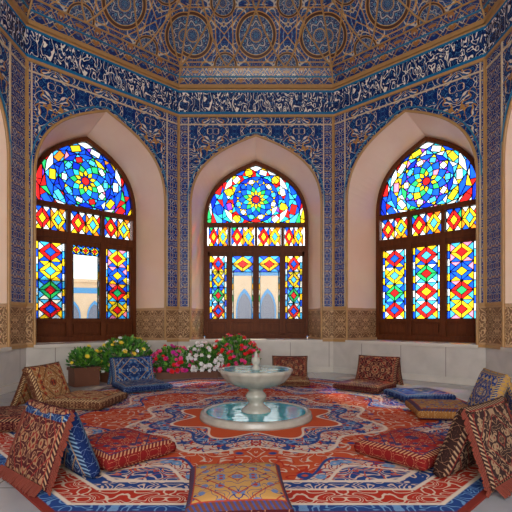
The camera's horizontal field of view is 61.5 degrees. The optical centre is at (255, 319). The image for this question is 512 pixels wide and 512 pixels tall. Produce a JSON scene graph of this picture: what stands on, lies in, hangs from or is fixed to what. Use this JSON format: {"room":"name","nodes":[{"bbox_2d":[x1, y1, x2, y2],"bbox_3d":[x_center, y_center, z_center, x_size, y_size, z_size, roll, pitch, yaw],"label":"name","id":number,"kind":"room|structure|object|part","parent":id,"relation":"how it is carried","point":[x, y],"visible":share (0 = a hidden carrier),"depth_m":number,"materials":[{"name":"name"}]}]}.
{"room":"persian sitting room","nodes":[
{"label":"persian sitting room","id":0,"kind":"room"},
{"bbox_2d":[0,0,25,386],"bbox_3d":[-4.170,-2.090,5.950,0.001,6.600,3.700,0,0,0],"label":"wall","id":1,"kind":"structure","parent":0,"point":[12,363],"depth_m":7.49,"materials":[{"name":"tile"}]},
{"bbox_2d":[0,110,6,347],"bbox_3d":[-4.720,-1.910,5.900,1.100,4.760,2.660,0,0,0],"label":"trim","id":2,"kind":"structure","parent":1,"relation":"attached to","point":[3,152],"depth_m":7.22,"materials":[{"name":"paint"}]},
{"bbox_2d":[0,97,10,346],"bbox_3d":[-4.158,-1.924,5.900,0.056,4.788,2.716,0,0,0],"label":"trim","id":3,"kind":"structure","parent":1,"relation":"attached to","point":[1,104],"depth_m":7.21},
{"bbox_2d":[0,90,11,164],"bbox_3d":[-4.158,-3.507,5.900,0.028,1.734,2.828,0,0,0],"label":"trim","id":4,"kind":"structure","parent":1,"relation":"attached to","point":[0,90],"depth_m":7.20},
{"bbox_2d":[0,347,11,351],"bbox_3d":[-4.695,0.487,5.900,1.150,0.065,2.700,0,0,0],"label":"trim","id":5,"kind":"structure","parent":1,"relation":"attached to","point":[4,349],"depth_m":7.10,"materials":[{"name":"stone"}]},
{"bbox_2d":[0,382,18,394],"bbox_3d":[-4.150,1.150,5.950,0.040,0.120,3.700,0,0,0],"label":"baseboard","id":6,"kind":"structure","parent":1,"relation":"attached to","point":[11,387],"depth_m":7.17,"materials":[{"name":"stone"}]},
{"bbox_2d":[0,0,28,348],"bbox_3d":[-4.140,-2.475,5.950,0.060,5.950,3.700,0,0,0],"label":"trim","id":7,"kind":"structure","parent":1,"relation":"attached to","point":[13,3],"depth_m":7.66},
{"bbox_2d":[26,24,178,376],"bbox_3d":[-2.985,-2.090,8.900,3.234,6.600,0.001,0,0,-43],"label":"wall","id":8,"kind":"structure","parent":0,"point":[51,98],"depth_m":8.74,"materials":[{"name":"tile"}]},
{"bbox_2d":[36,142,131,318],"bbox_3d":[-3.815,-2.011,9.630,2.236,3.978,0.024,0,0,-43],"label":"stained glass","id":9,"kind":"object","parent":8,"relation":"attached to","point":[50,218],"visible":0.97,"depth_m":9.48,"materials":[{"name":"multicoloured glass"}]},
{"bbox_2d":[36,136,135,342],"bbox_3d":[-3.805,-1.810,9.619,2.380,4.560,0.130,0,0,-43],"label":"frame","id":10,"kind":"object","parent":8,"relation":"attached to","point":[68,329],"visible":0.81,"depth_m":9.62,"materials":[{"name":"brown wood"}]},
{"bbox_2d":[30,106,167,344],"bbox_3d":[-3.059,-1.924,8.815,2.786,4.788,0.056,0,0,-43],"label":"trim","id":11,"kind":"structure","parent":8,"relation":"attached to","point":[59,122],"depth_m":8.16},
{"bbox_2d":[33,340,166,347],"bbox_3d":[-3.424,0.487,9.209,2.770,0.065,1.150,0,0,-43],"label":"trim","id":12,"kind":"structure","parent":8,"relation":"attached to","point":[77,343],"depth_m":8.60,"materials":[{"name":"stone"}]},
{"bbox_2d":[38,112,163,339],"bbox_3d":[-3.441,-1.910,9.227,2.730,4.760,1.100,0,0,-43],"label":"window reveal","id":13,"kind":"structure","parent":8,"relation":"attached to","point":[143,175],"depth_m":9.90,"materials":[{"name":"paint"}]},
{"bbox_2d":[26,19,178,347],"bbox_3d":[-2.965,-2.475,8.878,3.234,5.950,0.060,0,0,-43],"label":"trim","id":14,"kind":"structure","parent":8,"relation":"attached to","point":[32,23],"depth_m":8.57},
{"bbox_2d":[15,0,496,83],"bbox_3d":[0.000,-6.560,4.000,8.340,2.260,12.000,0,0,0],"label":"ceiling","id":15,"kind":"structure","parent":0,"point":[231,19],"depth_m":9.19,"materials":[{"name":"tile"}]},
{"bbox_2d":[22,0,489,77],"bbox_3d":[0.000,-6.246,5.950,8.234,1.289,7.998,0,0,0],"label":"trim","id":16,"kind":"structure","parent":15,"relation":"attached to","point":[23,1],"depth_m":9.13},
{"bbox_2d":[27,0,484,83],"bbox_3d":[0.000,-6.520,5.950,8.355,2.225,8.116,0,0,0],"label":"trim","id":17,"kind":"structure","parent":15,"relation":"attached to","point":[180,63],"depth_m":9.19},
{"bbox_2d":[179,89,332,366],"bbox_3d":[0.000,-2.090,10.000,3.600,6.600,0.001,0,0,0],"label":"wall","id":18,"kind":"structure","parent":0,"point":[203,139],"depth_m":10.00,"materials":[{"name":"tile"}]},
{"bbox_2d":[187,132,324,339],"bbox_3d":[0.000,-1.924,9.988,3.096,4.788,0.056,0,0,0],"label":"trim","id":19,"kind":"structure","parent":18,"relation":"attached to","point":[255,135],"depth_m":9.97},
{"bbox_2d":[189,338,322,341],"bbox_3d":[0.000,0.487,10.525,3.080,0.065,1.150,0,0,0],"label":"trim","id":20,"kind":"structure","parent":18,"relation":"attached to","point":[202,339],"depth_m":9.95,"materials":[{"name":"stone"}]},
{"bbox_2d":[179,367,332,371],"bbox_3d":[0.000,1.150,9.980,3.600,0.120,0.040,0,0,0],"label":"baseboard","id":21,"kind":"structure","parent":18,"relation":"attached to","point":[309,369],"depth_m":9.96,"materials":[{"name":"stone"}]},
{"bbox_2d":[192,137,319,339],"bbox_3d":[0.000,-1.910,10.550,3.040,4.760,1.100,0,0,0],"label":"window reveal","id":22,"kind":"structure","parent":18,"relation":"attached to","point":[253,149],"depth_m":10.53,"materials":[{"name":"paint"}]},
{"bbox_2d":[204,161,307,337],"bbox_3d":[0.000,-1.810,11.085,2.680,4.560,0.130,0,0,0],"label":"frame","id":23,"kind":"object","parent":18,"relation":"attached to","point":[255,327],"visible":0.99,"depth_m":11.03,"materials":[{"name":"brown wood"}]},
{"bbox_2d":[207,165,304,318],"bbox_3d":[0.000,-2.011,11.100,2.536,3.978,0.024,0,0,0],"label":"stained glass","id":24,"kind":"object","parent":18,"relation":"attached to","point":[252,174],"visible":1,"depth_m":11.09,"materials":[{"name":"multicoloured glass"}]},
{"bbox_2d":[179,84,333,341],"bbox_3d":[0.000,-2.475,9.970,3.600,5.950,0.060,0,0,0],"label":"trim","id":25,"kind":"structure","parent":18,"relation":"attached to","point":[181,86],"depth_m":9.97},
{"bbox_2d":[0,372,511,511],"bbox_3d":[0.000,1.260,4.650,11.200,0.100,13.900,0,0,0],"label":"floor","id":26,"kind":"structure","parent":0,"point":[11,499],"depth_m":6.46,"materials":[{"name":"stone"}]},
{"bbox_2d":[65,344,100,386],"bbox_3d":[-3.188,0.828,7.994,0.674,0.763,0.509,0,0,-43],"label":"flower planter","id":27,"kind":"object","parent":26,"relation":"on","point":[85,374],"visible":1,"depth_m":7.89,"materials":[{"name":"ceramic"}]},
{"bbox_2d":[96,334,154,382],"bbox_3d":[-2.603,0.751,8.637,1.264,0.919,0.603,0,0,-43],"label":"flower planter","id":28,"kind":"object","parent":26,"relation":"on","point":[122,347],"visible":0.59,"depth_m":8.46,"materials":[{"name":"ceramic"}]},
{"bbox_2d":[150,344,195,378],"bbox_3d":[-1.742,0.849,8.981,1.014,0.721,0.613,0,0,-12],"label":"flower planter","id":29,"kind":"object","parent":26,"relation":"on","point":[165,371],"visible":0.94,"depth_m":8.83,"materials":[{"name":"ceramic"}]},
{"bbox_2d":[182,341,223,377],"bbox_3d":[-1.117,0.821,9.130,0.959,0.779,0.609,0,0,0],"label":"flower planter","id":30,"kind":"object","parent":26,"relation":"on","point":[198,371],"visible":0.8,"depth_m":8.97,"materials":[{"name":"ceramic"}]},
{"bbox_2d":[212,333,261,376],"bbox_3d":[-0.434,0.742,9.287,1.130,0.935,0.643,0,0,0],"label":"flower planter","id":31,"kind":"object","parent":26,"relation":"on","point":[226,341],"visible":0.61,"depth_m":9.17,"materials":[{"name":"ceramic"}]},
{"bbox_2d":[184,462,293,511],"bbox_3d":[-0.110,1.045,2.500,0.587,0.305,0.534,0,0,-5],"label":"floor cushion","id":32,"kind":"object","parent":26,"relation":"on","point":[227,487],"visible":1,"depth_m":2.36,"materials":[{"name":"fabric"}]},
{"bbox_2d":[0,378,486,511],"bbox_3d":[0.000,1.200,5.700,6.140,0.017,6.140,0,0,0],"label":"rug","id":33,"kind":"object","parent":26,"relation":"on","point":[321,469],"visible":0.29,"depth_m":3.75,"materials":[{"name":"fabric"}]},
{"bbox_2d":[0,405,58,431],"bbox_3d":[-2.950,0.931,4.830,1.245,0.524,0.803,0,0,-5],"label":"seat","id":34,"kind":"object","parent":33,"relation":"on","point":[10,416],"visible":0.44,"depth_m":4.54,"materials":[{"name":"red fabric"}]},
{"bbox_2d":[10,362,127,409],"bbox_3d":[-2.596,0.908,6.035,1.322,0.568,0.803,0,0,8],"label":"seat","id":35,"kind":"object","parent":33,"relation":"on","point":[46,383],"visible":0.94,"depth_m":5.83,"materials":[{"name":"beige fabric"}]},
{"bbox_3d":[-2.937,0.907,6.082,0.165,0.566,0.763,-22,-3,7],"label":"backrest","id":36,"kind":"part","parent":35,"relation":"part of","materials":[{"name":"beige fabric"}]},
{"bbox_2d":[0,398,175,497],"bbox_3d":[-1.376,0.920,3.550,0.813,0.555,1.207,0,0,40],"label":"seat","id":37,"kind":"object","parent":33,"relation":"on","point":[47,437],"visible":1,"depth_m":3.21,"materials":[{"name":"fabric"}]},
{"bbox_3d":[-1.527,0.916,3.370,0.724,0.546,0.165,0,22,40],"label":"backrest","id":38,"kind":"part","parent":37,"relation":"part of","materials":[{"name":"red fabric"}]},
{"bbox_2d":[107,356,172,392],"bbox_3d":[-2.072,0.930,7.546,0.824,0.523,1.204,0,0,-32],"label":"seat","id":39,"kind":"object","parent":33,"relation":"on","point":[126,374],"visible":0.99,"depth_m":7.64,"materials":[{"name":"blue fabric"}]},
{"bbox_3d":[-2.238,0.930,7.811,0.783,0.515,0.165,0,-22,-32],"label":"backrest","id":40,"kind":"part","parent":39,"relation":"part of","materials":[{"name":"blue fabric"}]},
{"bbox_2d":[200,351,311,430],"bbox_3d":[0.000,0.782,5.300,1.380,0.820,1.380,0,0,0],"label":"fountain","id":41,"kind":"object","parent":33,"relation":"on","point":[255,413],"visible":1,"depth_m":5.05,"materials":[{"name":"stone"}]},
{"bbox_2d":[219,365,292,388],"bbox_3d":[0.000,0.719,5.300,0.913,0.237,0.913,0,0,0],"label":"bowl","id":42,"kind":"object","parent":41,"relation":"on","point":[243,376],"depth_m":5.00,"materials":[{"name":"stone"}]},
{"bbox_2d":[272,356,309,385],"bbox_3d":[0.639,0.948,8.167,0.742,0.486,1.054,0,0,5],"label":"seat","id":43,"kind":"object","parent":33,"relation":"on","point":[298,377],"visible":0.74,"depth_m":8.34,"materials":[{"name":"red fabric"}]},
{"bbox_3d":[0.661,0.949,8.424,0.704,0.474,0.165,0,-22,5],"label":"backrest","id":44,"kind":"part","parent":43,"relation":"part of","materials":[{"name":"red fabric"}]},
{"bbox_2d":[332,355,403,392],"bbox_3d":[1.997,0.921,7.538,0.824,0.541,1.218,0,0,38],"label":"seat","id":45,"kind":"object","parent":33,"relation":"on","point":[374,374],"visible":0.99,"depth_m":7.59,"materials":[{"name":"red fabric"}]},
{"bbox_3d":[2.187,0.921,7.781,0.783,0.536,0.165,0,-22,38],"label":"backrest","id":46,"kind":"part","parent":45,"relation":"part of","materials":[{"name":"red fabric"}]},
{"bbox_2d":[383,387,455,400],"bbox_3d":[2.450,1.125,6.500,0.803,0.132,0.680,0,0,-10],"label":"floor cushion","id":47,"kind":"object","parent":33,"relation":"on","point":[403,394],"visible":0.85,"depth_m":6.28,"materials":[{"name":"blue fabric"}]},
{"bbox_2d":[354,396,511,498],"bbox_3d":[1.540,0.911,3.545,0.813,0.573,1.221,0,0,-40],"label":"seat","id":48,"kind":"object","parent":33,"relation":"on","point":[480,434],"visible":1,"depth_m":3.20,"materials":[{"name":"fabric"}]},
{"bbox_3d":[1.690,0.907,3.367,0.724,0.566,0.165,0,22,-40],"label":"backrest","id":49,"kind":"part","parent":48,"relation":"part of","materials":[{"name":"brown fabric"}]},
{"bbox_2d":[405,368,511,419],"bbox_3d":[2.547,0.908,5.315,1.220,0.568,0.721,0,0,8],"label":"seat","id":50,"kind":"object","parent":33,"relation":"on","point":[489,385],"visible":0.77,"depth_m":5.12,"materials":[{"name":"yellow fabric"}]},
{"bbox_3d":[2.838,0.907,5.274,0.165,0.566,0.685,22,3,7],"label":"backrest","id":51,"kind":"part","parent":50,"relation":"part of","materials":[{"name":"blue fabric"}]},
{"bbox_2d":[333,24,485,378],"bbox_3d":[2.985,-2.090,8.900,3.234,6.600,0.001,0,0,43],"label":"wall","id":52,"kind":"structure","parent":0,"point":[459,98],"depth_m":8.74,"materials":[{"name":"tile"}]},
{"bbox_2d":[333,367,476,385],"bbox_3d":[2.971,1.150,8.885,3.234,0.120,0.040,0,0,43],"label":"baseboard","id":53,"kind":"structure","parent":52,"relation":"attached to","point":[441,379],"depth_m":8.44,"materials":[{"name":"stone"}]},
{"bbox_2d":[333,19,485,347],"bbox_3d":[2.965,-2.475,8.878,3.234,5.950,0.060,0,0,43],"label":"trim","id":54,"kind":"structure","parent":52,"relation":"attached to","point":[479,23],"depth_m":8.57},
{"bbox_2d":[348,112,473,339],"bbox_3d":[3.441,-1.910,9.227,2.730,4.760,1.100,0,0,43],"label":"window reveal","id":55,"kind":"structure","parent":52,"relation":"attached to","point":[368,175],"depth_m":9.90,"materials":[{"name":"paint"}]},
{"bbox_2d":[345,339,478,347],"bbox_3d":[3.424,0.487,9.209,2.770,0.065,1.150,0,0,43],"label":"window sill","id":56,"kind":"structure","parent":52,"relation":"attached to","point":[375,341],"depth_m":8.87,"materials":[{"name":"stone"}]},
{"bbox_2d":[344,106,481,344],"bbox_3d":[3.059,-1.924,8.815,2.786,4.788,0.056,0,0,43],"label":"trim","id":57,"kind":"structure","parent":52,"relation":"attached to","point":[452,122],"depth_m":8.16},
{"bbox_2d":[376,136,475,342],"bbox_3d":[3.805,-1.810,9.619,2.380,4.560,0.130,0,0,43],"label":"frame","id":58,"kind":"object","parent":52,"relation":"attached to","point":[442,329],"visible":0.84,"depth_m":9.68,"materials":[{"name":"brown wood"}]},
{"bbox_2d":[380,142,475,318],"bbox_3d":[3.815,-2.011,9.630,2.236,3.978,0.024,0,0,43],"label":"stained glass","id":59,"kind":"object","parent":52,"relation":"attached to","point":[461,218],"visible":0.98,"depth_m":9.59,"materials":[{"name":"multicoloured glass"}]},
{"bbox_2d":[486,0,511,382],"bbox_3d":[4.170,-2.090,5.950,0.001,6.600,3.700,0,0,0],"label":"wall","id":60,"kind":"structure","parent":0,"point":[500,22],"depth_m":7.46,"materials":[{"name":"tile"}]},
{"bbox_2d":[483,0,511,348],"bbox_3d":[4.140,-2.475,5.950,0.060,5.950,3.700,0,0,0],"label":"trim","id":61,"kind":"structure","parent":60,"relation":"attached to","point":[498,3],"depth_m":7.66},
{"bbox_2d":[500,90,511,164],"bbox_3d":[4.158,-3.507,5.900,0.028,1.734,2.828,0,0,0],"label":"trim","id":62,"kind":"structure","parent":60,"relation":"attached to","point":[511,90],"depth_m":7.20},
{"bbox_2d":[500,347,511,351],"bbox_3d":[4.695,0.487,5.900,1.150,0.065,2.700,0,0,0],"label":"trim","id":63,"kind":"structure","parent":60,"relation":"attached to","point":[507,349],"depth_m":7.10,"materials":[{"name":"stone"}]},
{"bbox_2d":[501,97,511,346],"bbox_3d":[4.158,-1.924,5.900,0.056,4.788,2.716,0,0,0],"label":"trim","id":64,"kind":"structure","parent":60,"relation":"attached to","point":[510,104],"depth_m":7.21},
{"bbox_2d":[505,110,511,347],"bbox_3d":[4.720,-1.910,5.900,1.100,4.760,2.660,0,0,0],"label":"trim","id":65,"kind":"structure","parent":60,"relation":"attached to","point":[508,152],"depth_m":7.22,"materials":[{"name":"paint"}]},
{"label":"outside","id":66,"kind":"structure","parent":0,"visible":0},
{"bbox_3d":[0.000,1.420,20.000,120.000,0.180,120.000,0,0,0],"label":"ground","id":67,"kind":"structure","parent":66,"visible":0},
{"bbox_2d":[36,278,127,317],"bbox_3d":[-11.594,-0.630,27.258,9.200,3.920,0.850,0,0,-20],"label":"building","id":68,"kind":"structure","parent":67,"relation":"on","point":[85,290],"depth_m":27.21,"materials":[{"name":"paint"}]},
{"bbox_2d":[204,265,307,337],"bbox_3d":[0.000,-1.330,30.275,13.200,5.320,0.850,0,0,0],"label":"building","id":69,"kind":"structure","parent":67,"relation":"on","point":[243,292],"depth_m":29.98,"materials":[{"name":"paint"}]}
]}

